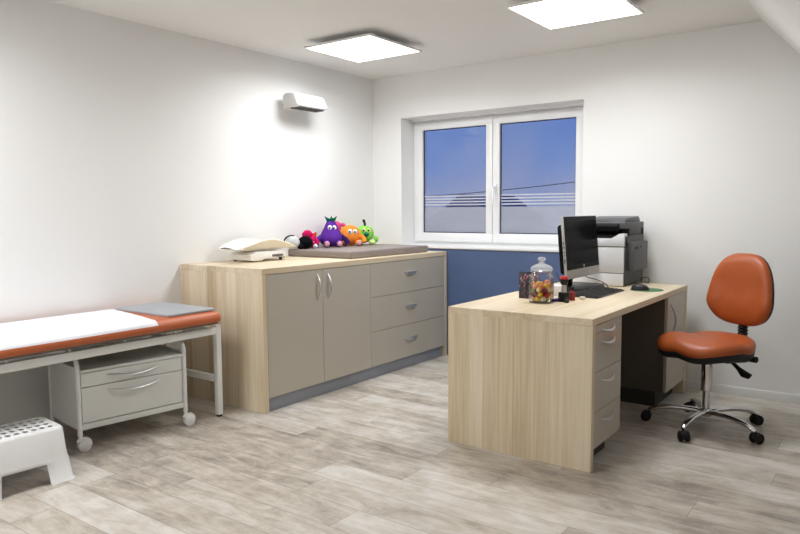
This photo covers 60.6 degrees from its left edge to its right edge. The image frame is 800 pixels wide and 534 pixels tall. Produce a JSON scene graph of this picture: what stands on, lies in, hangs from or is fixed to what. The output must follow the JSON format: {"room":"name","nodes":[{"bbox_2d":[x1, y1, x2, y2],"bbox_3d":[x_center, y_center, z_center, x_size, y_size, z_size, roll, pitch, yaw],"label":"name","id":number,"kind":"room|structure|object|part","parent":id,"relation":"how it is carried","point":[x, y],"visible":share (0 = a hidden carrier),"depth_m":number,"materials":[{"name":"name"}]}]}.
{"room":"examination room","nodes":[
{"label":"examination room","id":0,"kind":"room"},
{"bbox_2d":[0,0,373,424],"bbox_3d":[-2.136,-0.273,3.884,0.188,2.435,6.770,3,6,36],"label":"wall","id":1,"kind":"structure","parent":0,"point":[131,153],"depth_m":4.35,"materials":[{"name":"paint"}]},
{"bbox_2d":[55,418,67,426],"bbox_3d":[-2.702,0.994,3.029,0.012,0.058,4.148,3,6,36],"label":"baseboard","id":2,"kind":"structure","parent":1,"relation":"attached to","point":[61,423],"depth_m":4.00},
{"bbox_2d":[283,92,327,111],"bbox_3d":[-0.757,-1.284,5.346,0.233,0.130,0.340,3,6,36],"label":"heat lamp","id":3,"kind":"object","parent":1,"relation":"attached to","point":[298,102],"visible":1,"depth_m":5.25,"materials":[{"name":"plastic"}]},
{"bbox_2d":[290,106,323,111],"bbox_3d":[-0.719,-1.224,5.323,0.102,0.014,0.270,3,6,36],"label":"grille","id":4,"kind":"object","parent":3,"relation":"attached to","point":[305,108],"depth_m":5.29,"materials":[{"name":"white plastic"}]},
{"bbox_2d":[0,355,799,533],"bbox_3d":[-0.204,1.092,2.588,4.950,0.100,6.770,3,6,36],"label":"floor","id":5,"kind":"structure","parent":0,"point":[376,455],"depth_m":3.23,"materials":[{"name":"laminate"}]},
{"bbox_2d":[0,417,75,500],"bbox_3d":[-1.802,0.880,3.178,0.356,0.253,0.452,4,6,41],"label":"step stool","id":6,"kind":"object","parent":5,"relation":"on","point":[27,444],"visible":1,"depth_m":3.15,"materials":[{"name":"white plastic"}]},
{"bbox_2d":[0,310,222,416],"bbox_3d":[-1.873,0.642,3.557,0.645,0.661,1.944,3,6,36],"label":"examination table","id":7,"kind":"object","parent":5,"relation":"on","point":[195,325],"visible":0.66,"depth_m":3.71,"materials":[{"name":"orange leather"}]},
{"bbox_2d":[0,309,158,350],"bbox_3d":[-1.929,0.335,3.435,0.612,0.033,1.405,3,6,36],"label":"paper sheet","id":8,"kind":"object","parent":7,"relation":"on","point":[18,334],"visible":1,"depth_m":3.56,"materials":[{"name":"white paper"}]},
{"bbox_3d":[-1.859,0.419,3.565,0.530,0.079,1.817,3,6,36],"label":"frame","id":9,"kind":"part","parent":7,"relation":"part of","materials":[{"name":"white metal"}]},
{"bbox_3d":[-1.879,0.388,3.518,0.590,0.011,1.870,3,6,36],"label":"board","id":10,"kind":"part","parent":7,"relation":"part of","materials":[{"name":"white metal"}]},
{"bbox_2d":[116,302,213,316],"bbox_3d":[-1.421,0.252,4.140,0.544,0.012,0.336,3,6,36],"label":"pad","id":11,"kind":"object","parent":7,"relation":"on","point":[165,309],"visible":1,"depth_m":4.09,"materials":[{"name":"grey fabric"}]},
{"bbox_3d":[-1.516,0.606,4.478,0.036,0.553,0.036,3,6,36],"label":"leg","id":12,"kind":"part","parent":7,"relation":"part of","materials":[{"name":"white metal"}]},
{"bbox_3d":[-1.112,0.627,4.183,0.036,0.553,0.036,3,6,36],"label":"leg","id":13,"kind":"part","parent":7,"relation":"part of","materials":[{"name":"white metal"}]},
{"bbox_2d":[48,334,195,451],"bbox_3d":[-1.608,0.686,3.932,0.481,0.507,0.704,4,7,44],"label":"rolling cart","id":14,"kind":"object","parent":5,"relation":"on","point":[102,390],"visible":0.83,"depth_m":3.76,"materials":[{"name":"paint"}]},
{"bbox_3d":[-1.816,0.682,3.706,0.376,0.333,0.012,4,7,44],"label":"panel","id":15,"kind":"part","parent":14,"relation":"part of","materials":[{"name":"paint"}]},
{"bbox_3d":[-1.816,0.664,3.704,0.415,0.422,0.025,4,7,44],"label":"frame","id":16,"kind":"part","parent":14,"relation":"part of","materials":[{"name":"white metal"}]},
{"bbox_2d":[64,346,181,373],"bbox_3d":[-1.604,0.519,3.905,0.390,0.015,0.576,4,7,44],"label":"shelf","id":17,"kind":"object","parent":14,"relation":"attached to","point":[151,355],"depth_m":3.84,"materials":[{"name":"metal"}]},
{"bbox_3d":[-1.473,0.577,3.783,0.020,0.073,0.568,4,7,44],"label":"drawer","id":18,"kind":"part","parent":14,"relation":"part of","materials":[{"name":"paint"}]},
{"bbox_3d":[-1.472,0.710,3.793,0.020,0.186,0.568,4,7,44],"label":"drawer","id":19,"kind":"part","parent":14,"relation":"part of","materials":[{"name":"paint"}]},
{"bbox_3d":[-1.602,0.814,3.929,0.390,0.030,0.576,4,7,44],"label":"rail","id":20,"kind":"part","parent":14,"relation":"part of","materials":[{"name":"metal"}]},
{"bbox_3d":[-1.455,0.576,3.764,0.040,0.024,0.303,4,7,44],"label":"handle","id":21,"kind":"part","parent":14,"relation":"part of","materials":[{"name":"metal"}]},
{"bbox_3d":[-1.454,0.656,3.771,0.040,0.024,0.303,4,7,44],"label":"handle","id":22,"kind":"part","parent":14,"relation":"part of","materials":[{"name":"metal"}]},
{"bbox_3d":[-1.398,0.643,4.135,0.376,0.333,0.012,4,7,44],"label":"panel","id":23,"kind":"part","parent":14,"relation":"part of","materials":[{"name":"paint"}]},
{"bbox_3d":[-1.398,0.626,4.133,0.414,0.422,0.025,4,7,44],"label":"frame","id":24,"kind":"part","parent":14,"relation":"part of","materials":[{"name":"white metal"}]},
{"bbox_2d":[180,251,446,413],"bbox_3d":[-0.525,0.372,5.269,0.837,0.900,2.103,3,6,36],"label":"sideboard","id":25,"kind":"object","parent":5,"relation":"on","point":[294,329],"visible":0.99,"depth_m":4.61,"materials":[{"name":"brown wood"}]},
{"bbox_3d":[-1.149,0.462,4.450,0.801,0.864,0.036,3,6,36],"label":"panel","id":26,"kind":"part","parent":25,"relation":"part of","materials":[{"name":"brown wood"}]},
{"bbox_2d":[218,238,294,261],"bbox_3d":[-1.018,-0.125,4.901,0.278,0.158,0.514,3,6,36],"label":"scale","id":27,"kind":"object","parent":25,"relation":"on","point":[264,249],"visible":0.99,"depth_m":4.82,"materials":[{"name":"plastic"}]},
{"bbox_2d":[221,241,255,249],"bbox_3d":[-1.129,-0.150,4.798,0.200,0.054,0.210,3,6,36],"label":"paper towel","id":28,"kind":"object","parent":27,"relation":"on","point":[237,245],"visible":0.95,"depth_m":4.76,"materials":[{"name":"white paper"}]},
{"bbox_2d":[218,238,294,251],"bbox_3d":[-1.018,-0.160,4.898,0.278,0.089,0.514,3,6,36],"label":"tray","id":29,"kind":"object","parent":27,"relation":"on","point":[268,245],"depth_m":4.84,"materials":[{"name":"plastic"}]},
{"bbox_3d":[-0.675,0.416,4.437,0.019,0.771,0.503,3,6,36],"label":"door","id":30,"kind":"part","parent":25,"relation":"part of","materials":[{"name":"beige paint"}]},
{"bbox_2d":[180,251,446,274],"bbox_3d":[-0.543,-0.060,5.244,0.801,0.036,2.103,3,6,36],"label":"countertop","id":31,"kind":"structure","parent":25,"relation":"on","point":[273,265],"depth_m":4.65,"materials":[{"name":"brown wood"}]},
{"bbox_3d":[-0.536,0.138,4.562,0.044,0.177,0.017,3,6,36],"label":"handle","id":32,"kind":"part","parent":25,"relation":"part of","materials":[{"name":"metal"}]},
{"bbox_3d":[-0.475,0.130,4.646,0.044,0.177,0.017,3,6,36],"label":"handle","id":33,"kind":"part","parent":25,"relation":"part of","materials":[{"name":"metal"}]},
{"bbox_3d":[-0.374,0.380,4.848,0.019,0.771,0.511,3,6,36],"label":"door","id":34,"kind":"part","parent":25,"relation":"part of","materials":[{"name":"beige paint"}]},
{"bbox_2d":[288,244,427,258],"bbox_3d":[-0.320,-0.134,5.564,0.653,0.055,1.005,3,6,36],"label":"mat","id":35,"kind":"object","parent":25,"relation":"on","point":[364,250],"visible":1,"depth_m":5.28,"materials":[{"name":"beige plastic"}]},
{"bbox_2d":[284,235,299,248],"bbox_3d":[-0.831,-0.192,5.301,0.107,0.112,0.105,3,6,34],"label":"plush toy","id":36,"kind":"object","parent":35,"relation":"on","point":[292,239],"visible":0.84,"depth_m":5.27,"materials":[{"name":"white fabric"}]},
{"bbox_2d":[297,236,312,248],"bbox_3d":[-0.743,-0.191,5.347,0.125,0.103,0.124,-1,5,-9],"label":"plush toy","id":37,"kind":"object","parent":35,"relation":"on","point":[306,242],"visible":0.97,"depth_m":5.31,"materials":[{"name":"black fabric"}]},
{"bbox_2d":[302,230,318,247],"bbox_3d":[-0.715,-0.224,5.472,0.133,0.144,0.132,-1,5,-9],"label":"plush toy","id":38,"kind":"object","parent":35,"relation":"on","point":[308,233],"visible":0.68,"depth_m":5.45,"materials":[{"name":"pink fabric"}]},
{"bbox_2d":[317,216,349,246],"bbox_3d":[-0.558,-0.290,5.595,0.240,0.250,0.240,2,5,31],"label":"plush toy","id":39,"kind":"object","parent":35,"relation":"on","point":[331,235],"visible":0.99,"depth_m":5.57,"materials":[{"name":"purple fabric"}]},
{"bbox_3d":[-0.569,-0.390,5.620,0.100,0.055,0.101,-2,5,-14],"label":"crown","id":40,"kind":"part","parent":39,"relation":"part of","materials":[{"name":"green fabric"}]},
{"bbox_3d":[-0.452,-0.226,5.628,0.093,0.093,0.050,0,5,-1],"label":"arm","id":41,"kind":"part","parent":39,"relation":"part of"},
{"bbox_2d":[332,217,345,229],"bbox_3d":[-0.518,-0.307,5.858,0.127,0.239,0.080,-2,5,-24],"label":"plush toy","id":42,"kind":"object","parent":35,"relation":"on","point":[339,225],"visible":0.39,"depth_m":5.83,"materials":[{"name":"pink fabric"}]},
{"bbox_2d":[340,225,366,245],"bbox_3d":[-0.421,-0.268,5.796,0.268,0.174,0.219,-2,5,-16],"label":"plush toy","id":43,"kind":"object","parent":35,"relation":"on","point":[351,232],"visible":0.77,"depth_m":5.74,"materials":[{"name":"orange fabric"}]},
{"bbox_3d":[-0.314,-0.242,5.805,0.079,0.079,0.046,4,7,44],"label":"arm","id":44,"kind":"part","parent":43,"relation":"part of"},
{"bbox_2d":[358,219,377,244],"bbox_3d":[-0.304,-0.305,5.952,0.230,0.221,0.205,-1,5,-12],"label":"plush toy","id":45,"kind":"object","parent":35,"relation":"on","point":[367,231],"visible":0.75,"depth_m":5.91,"materials":[{"name":"green fabric"}]},
{"bbox_3d":[0.073,0.067,5.439,0.019,0.250,1.006,3,6,36],"label":"drawer","id":46,"kind":"part","parent":25,"relation":"part of","materials":[{"name":"beige paint"}]},
{"bbox_3d":[0.075,0.322,5.460,0.019,0.255,1.006,3,6,36],"label":"drawer","id":47,"kind":"part","parent":25,"relation":"part of","materials":[{"name":"beige paint"}]},
{"bbox_3d":[0.077,0.580,5.481,0.019,0.258,1.006,3,6,36],"label":"drawer","id":48,"kind":"part","parent":25,"relation":"part of","materials":[{"name":"beige paint"}]},
{"bbox_3d":[0.093,0.051,5.427,0.027,0.038,0.164,3,6,36],"label":"handle","id":49,"kind":"part","parent":25,"relation":"part of","materials":[{"name":"metal"}]},
{"bbox_3d":[0.095,0.313,5.449,0.027,0.038,0.164,3,6,36],"label":"handle","id":50,"kind":"part","parent":25,"relation":"part of","materials":[{"name":"metal"}]},
{"bbox_3d":[0.097,0.573,5.470,0.027,0.038,0.164,3,6,36],"label":"handle","id":51,"kind":"part","parent":25,"relation":"part of","materials":[{"name":"metal"}]},
{"bbox_3d":[0.069,0.316,6.113,0.801,0.864,0.036,3,6,36],"label":"panel","id":52,"kind":"part","parent":25,"relation":"part of","materials":[{"name":"brown wood"}]},
{"bbox_2d":[448,282,687,472],"bbox_3d":[1.111,0.534,4.153,0.830,0.738,1.752,3,6,36],"label":"desk","id":53,"kind":"object","parent":5,"relation":"on","point":[546,383],"visible":0.95,"depth_m":3.50,"materials":[{"name":"brown wood"}]},
{"bbox_3d":[0.592,0.611,3.474,0.796,0.704,0.036,3,6,36],"label":"panel","id":54,"kind":"part","parent":53,"relation":"part of","materials":[{"name":"brown wood"}]},
{"bbox_2d":[519,271,537,297],"bbox_3d":[0.743,0.105,3.970,0.104,0.154,0.028,2,5,24],"label":"printed box","id":55,"kind":"object","parent":53,"relation":"on","point":[523,276],"visible":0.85,"depth_m":3.96,"materials":[{"name":"cardboard"}]},
{"bbox_2d":[529,270,553,303],"bbox_3d":[0.783,0.070,3.789,0.138,0.252,0.138,3,6,36],"label":"candy jar","id":56,"kind":"object","parent":53,"relation":"on","point":[551,276],"visible":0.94,"depth_m":3.77,"materials":[{"name":"clear glass"}]},
{"bbox_2d":[554,284,561,295],"bbox_3d":[0.928,0.139,4.098,0.080,0.062,0.070,3,6,36],"label":"block","id":57,"kind":"object","parent":53,"relation":"on","point":[557,288],"visible":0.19,"depth_m":4.06,"materials":[{"name":"paper"}]},
{"bbox_2d":[558,276,569,301],"bbox_3d":[0.913,0.120,3.815,0.060,0.145,0.048,1,5,16],"label":"stamp","id":58,"kind":"object","parent":53,"relation":"on","point":[564,280],"visible":0.99,"depth_m":3.80,"materials":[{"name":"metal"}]},
{"bbox_3d":[0.913,0.083,3.812,0.048,0.033,0.048,1,5,16],"label":"knob","id":59,"kind":"part","parent":58,"relation":"part of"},
{"bbox_2d":[570,287,574,300],"bbox_3d":[0.971,0.151,3.866,0.034,0.075,0.034,3,6,36],"label":"bottle","id":60,"kind":"object","parent":53,"relation":"on","point":[572,293],"visible":0.95,"depth_m":3.85,"materials":[{"name":"red plastic"}]},
{"bbox_2d":[557,215,603,291],"bbox_3d":[1.119,-0.090,4.369,0.220,0.471,0.541,3,6,36],"label":"monitor","id":61,"kind":"object","parent":53,"relation":"on","point":[577,235],"visible":0.91,"depth_m":4.29,"materials":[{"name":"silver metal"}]},
{"bbox_2d":[575,286,623,298],"bbox_3d":[1.204,0.151,4.158,0.167,0.023,0.464,3,6,36],"label":"keyboard","id":62,"kind":"object","parent":53,"relation":"on","point":[597,292],"visible":0.98,"depth_m":4.11,"materials":[{"name":"black plastic"}]},
{"bbox_3d":[1.028,0.774,3.431,0.020,0.175,0.382,3,6,36],"label":"drawer","id":63,"kind":"part","parent":53,"relation":"part of","materials":[{"name":"beige paint"}]},
{"bbox_3d":[1.041,0.746,3.410,0.029,0.023,0.183,3,6,36],"label":"handle","id":64,"kind":"part","parent":53,"relation":"part of","materials":[{"name":"metal"}]},
{"bbox_3d":[1.027,0.590,3.415,0.020,0.190,0.382,3,6,36],"label":"drawer","id":65,"kind":"part","parent":53,"relation":"part of","materials":[{"name":"beige paint"}]},
{"bbox_3d":[1.039,0.553,3.394,0.029,0.023,0.183,3,6,36],"label":"handle","id":66,"kind":"part","parent":53,"relation":"part of","materials":[{"name":"metal"}]},
{"bbox_3d":[1.025,0.284,3.390,0.020,0.038,0.382,3,6,36],"label":"drawer","id":67,"kind":"part","parent":53,"relation":"part of","materials":[{"name":"beige paint"}]},
{"bbox_3d":[1.026,0.399,3.400,0.020,0.186,0.382,3,6,36],"label":"drawer","id":68,"kind":"part","parent":53,"relation":"part of","materials":[{"name":"beige paint"}]},
{"bbox_3d":[1.038,0.365,3.379,0.029,0.023,0.183,3,6,36],"label":"handle","id":69,"kind":"part","parent":53,"relation":"part of","materials":[{"name":"metal"}]},
{"bbox_3d":[1.038,0.304,3.374,0.029,0.023,0.183,3,6,36],"label":"handle","id":70,"kind":"part","parent":53,"relation":"part of","materials":[{"name":"metal"}]},
{"bbox_2d":[573,216,647,285],"bbox_3d":[1.421,-0.123,4.771,0.492,0.458,0.430,3,6,36],"label":"printer","id":71,"kind":"object","parent":53,"relation":"on","point":[622,249],"visible":0.64,"depth_m":4.57,"materials":[{"name":"white plastic"}]},
{"bbox_2d":[573,273,623,285],"bbox_3d":[1.307,0.078,4.634,0.407,0.082,0.019,3,6,36],"label":"paper tray","id":72,"kind":"object","parent":71,"relation":"on","point":[611,279],"depth_m":4.57,"materials":[{"name":"white plastic"}]},
{"bbox_3d":[1.294,-0.269,4.618,0.356,0.051,0.055,3,6,36],"label":"control panel","id":73,"kind":"part","parent":71,"relation":"part of","materials":[{"name":"black plastic"}]},
{"bbox_3d":[1.303,-0.052,4.624,0.417,0.173,0.021,3,6,36],"label":"door","id":74,"kind":"part","parent":71,"relation":"part of","materials":[{"name":"white plastic"}]},
{"bbox_2d":[628,240,647,270],"bbox_3d":[1.621,-0.079,4.668,0.043,0.192,0.305,3,6,36],"label":"tray","id":75,"kind":"object","parent":71,"relation":"on","point":[637,249],"depth_m":4.60,"materials":[{"name":"grey plastic"}]},
{"bbox_2d":[630,288,663,291],"bbox_3d":[1.562,0.144,4.337,0.202,0.003,0.202,3,6,36],"label":"mouse pad","id":76,"kind":"object","parent":53,"relation":"on","point":[651,289],"visible":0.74,"depth_m":4.28,"materials":[{"name":"green rubber"}]},
{"bbox_2d":[631,283,649,290],"bbox_3d":[1.512,0.124,4.312,0.112,0.041,0.064,1,5,21],"label":"computer mouse","id":77,"kind":"object","parent":76,"relation":"on","point":[640,287],"visible":1,"depth_m":4.29,"materials":[{"name":"black plastic"}]},
{"bbox_3d":[1.714,0.338,4.298,0.048,0.218,0.020,0,5,1],"label":"handle","id":78,"kind":"part","parent":53,"relation":"part of","materials":[{"name":"metal"}]},
{"bbox_3d":[1.778,0.474,4.438,0.020,0.600,0.423,3,6,36],"label":"cupboard door","id":79,"kind":"part","parent":53,"relation":"part of","materials":[{"name":"beige paint"}]},
{"bbox_3d":[1.604,0.490,4.855,0.796,0.704,0.036,3,6,36],"label":"panel","id":80,"kind":"part","parent":53,"relation":"part of","materials":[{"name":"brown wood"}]},
{"bbox_2d":[641,253,774,444],"bbox_3d":[1.759,0.426,3.869,0.672,0.990,0.644,-2,5,-23],"label":"office chair","id":81,"kind":"object","parent":5,"relation":"on","point":[740,292],"visible":1,"depth_m":3.87,"materials":[{"name":"orange leather"}]},
{"bbox_3d":[1.601,0.827,3.992,0.297,0.059,0.046,2,5,28],"label":"leg","id":82,"kind":"part","parent":81,"relation":"part of","materials":[{"name":"silver metal"}]},
{"bbox_3d":[1.632,0.843,3.794,0.046,0.059,0.297,4,7,44],"label":"leg","id":83,"kind":"part","parent":81,"relation":"part of","materials":[{"name":"silver metal"}]},
{"bbox_3d":[1.777,0.819,4.076,0.046,0.059,0.297,0,5,11],"label":"leg","id":84,"kind":"part","parent":81,"relation":"part of","materials":[{"name":"silver metal"}]},
{"bbox_3d":[1.746,0.430,3.881,0.496,0.090,0.484,-2,5,-23],"label":"seat","id":85,"kind":"part","parent":81,"relation":"part of","materials":[{"name":"orange leather"}]},
{"bbox_3d":[1.825,0.844,3.767,0.046,0.059,0.297,-3,5,-28],"label":"leg","id":86,"kind":"part","parent":81,"relation":"part of","materials":[{"name":"silver metal"}]},
{"bbox_3d":[1.911,0.829,3.942,0.297,0.059,0.046,-1,5,-10],"label":"leg","id":87,"kind":"part","parent":81,"relation":"part of","materials":[{"name":"silver metal"}]},
{"bbox_3d":[1.964,0.129,3.952,0.087,0.415,0.432,-2,5,-23],"label":"backrest","id":88,"kind":"part","parent":81,"relation":"part of","materials":[{"name":"orange leather"}]},
{"bbox_3d":[1.865,0.559,3.787,0.038,0.086,0.170,-2,5,-23],"label":"lever","id":89,"kind":"part","parent":81,"relation":"part of","materials":[{"name":"black plastic"}]},
{"bbox_3d":[1.934,0.509,3.855,0.040,0.037,0.155,-3,6,-32],"label":"tilt knob","id":90,"kind":"part","parent":81,"relation":"part of","materials":[{"name":"black plastic"}]},
{"bbox_2d":[44,0,762,79],"bbox_3d":[-0.819,-1.476,2.814,3.470,0.120,6.770,3,6,36],"label":"ceiling","id":91,"kind":"structure","parent":0,"point":[448,33],"depth_m":4.39,"materials":[{"name":"paint"}]},
{"bbox_2d":[304,33,421,62],"bbox_3d":[-0.257,-1.558,4.830,0.592,0.056,0.592,3,6,36],"label":"ceiling light","id":92,"kind":"object","parent":91,"relation":"attached to","point":[370,46],"visible":1,"depth_m":4.79,"materials":[{"name":"white plastic"}]},
{"bbox_2d":[506,0,644,29],"bbox_3d":[1.007,-1.490,3.910,0.592,0.056,0.592,3,6,36],"label":"ceiling light","id":93,"kind":"object","parent":91,"relation":"attached to","point":[550,14],"visible":1,"depth_m":3.92,"materials":[{"name":"white plastic"}]},
{"bbox_2d":[373,21,799,394],"bbox_3d":[1.695,-0.399,5.087,4.950,2.435,0.300,3,6,36],"label":"wall","id":94,"kind":"structure","parent":0,"point":[694,135],"depth_m":4.71,"materials":[{"name":"paint"}]},
{"bbox_2d":[401,103,583,251],"bbox_3d":[0.764,-0.720,5.713,1.674,1.139,0.295,3,6,36],"label":"window","id":95,"kind":"structure","parent":94,"relation":"in","point":[493,226],"depth_m":5.75,"materials":[{"name":"white plastic"}]},
{"bbox_3d":[0.472,-0.750,6.020,0.795,1.057,0.060,3,6,36],"label":"sash","id":96,"kind":"part","parent":95,"relation":"part of","materials":[{"name":"white plastic"}]},
{"bbox_3d":[0.747,-0.162,5.731,1.674,0.024,0.225,3,6,36],"label":"sill","id":97,"kind":"part","parent":95,"relation":"part of","materials":[{"name":"white plastic"}]},
{"bbox_3d":[0.784,-0.619,5.732,0.032,0.160,0.055,3,6,36],"label":"handle","id":98,"kind":"part","parent":95,"relation":"part of","materials":[{"name":"white plastic"}]},
{"bbox_3d":[1.126,-0.716,5.544,0.817,1.057,0.060,3,6,36],"label":"sash","id":99,"kind":"part","parent":95,"relation":"part of","materials":[{"name":"white plastic"}]},
{"bbox_2d":[428,249,563,354],"bbox_3d":[0.693,0.320,5.692,1.666,0.917,0.008,3,6,36],"label":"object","id":100,"kind":"structure","parent":94,"relation":"attached to","point":[472,275],"depth_m":5.63,"materials":[{"name":"blue paint"}]},
{"bbox_2d":[685,380,799,403],"bbox_3d":[2.418,0.840,4.471,2.552,0.058,0.012,3,6,36],"label":"baseboard","id":101,"kind":"structure","parent":94,"relation":"attached to","point":[696,385],"depth_m":4.54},
{"bbox_2d":[748,0,799,54],"bbox_3d":[1.108,-0.458,1.429,1.600,1.908,6.270,3,6,36],"label":"ceiling","id":102,"kind":"structure","parent":0,"point":[782,16],"depth_m":3.27,"materials":[{"name":"paint"}]},
{"label":"outside","id":103,"kind":"structure","parent":0,"visible":0},
{"bbox_2d":[445,196,526,206],"bbox_3d":[6.120,-0.563,47.666,7.200,8.800,6.800,3,6,36],"label":"house","id":104,"kind":"structure","parent":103,"point":[467,196],"depth_m":44.84,"materials":[{"name":"white"}]},
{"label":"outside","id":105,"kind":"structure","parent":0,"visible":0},
{"bbox_2d":[433,182,573,195],"bbox_3d":[4.180,-2.691,21.558,11.395,0.884,0.023,3,6,36],"label":"overhead wire","id":106,"kind":"object","parent":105,"point":[568,182],"visible":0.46,"depth_m":21.93,"materials":[{"name":"black rubber"}]}
]}

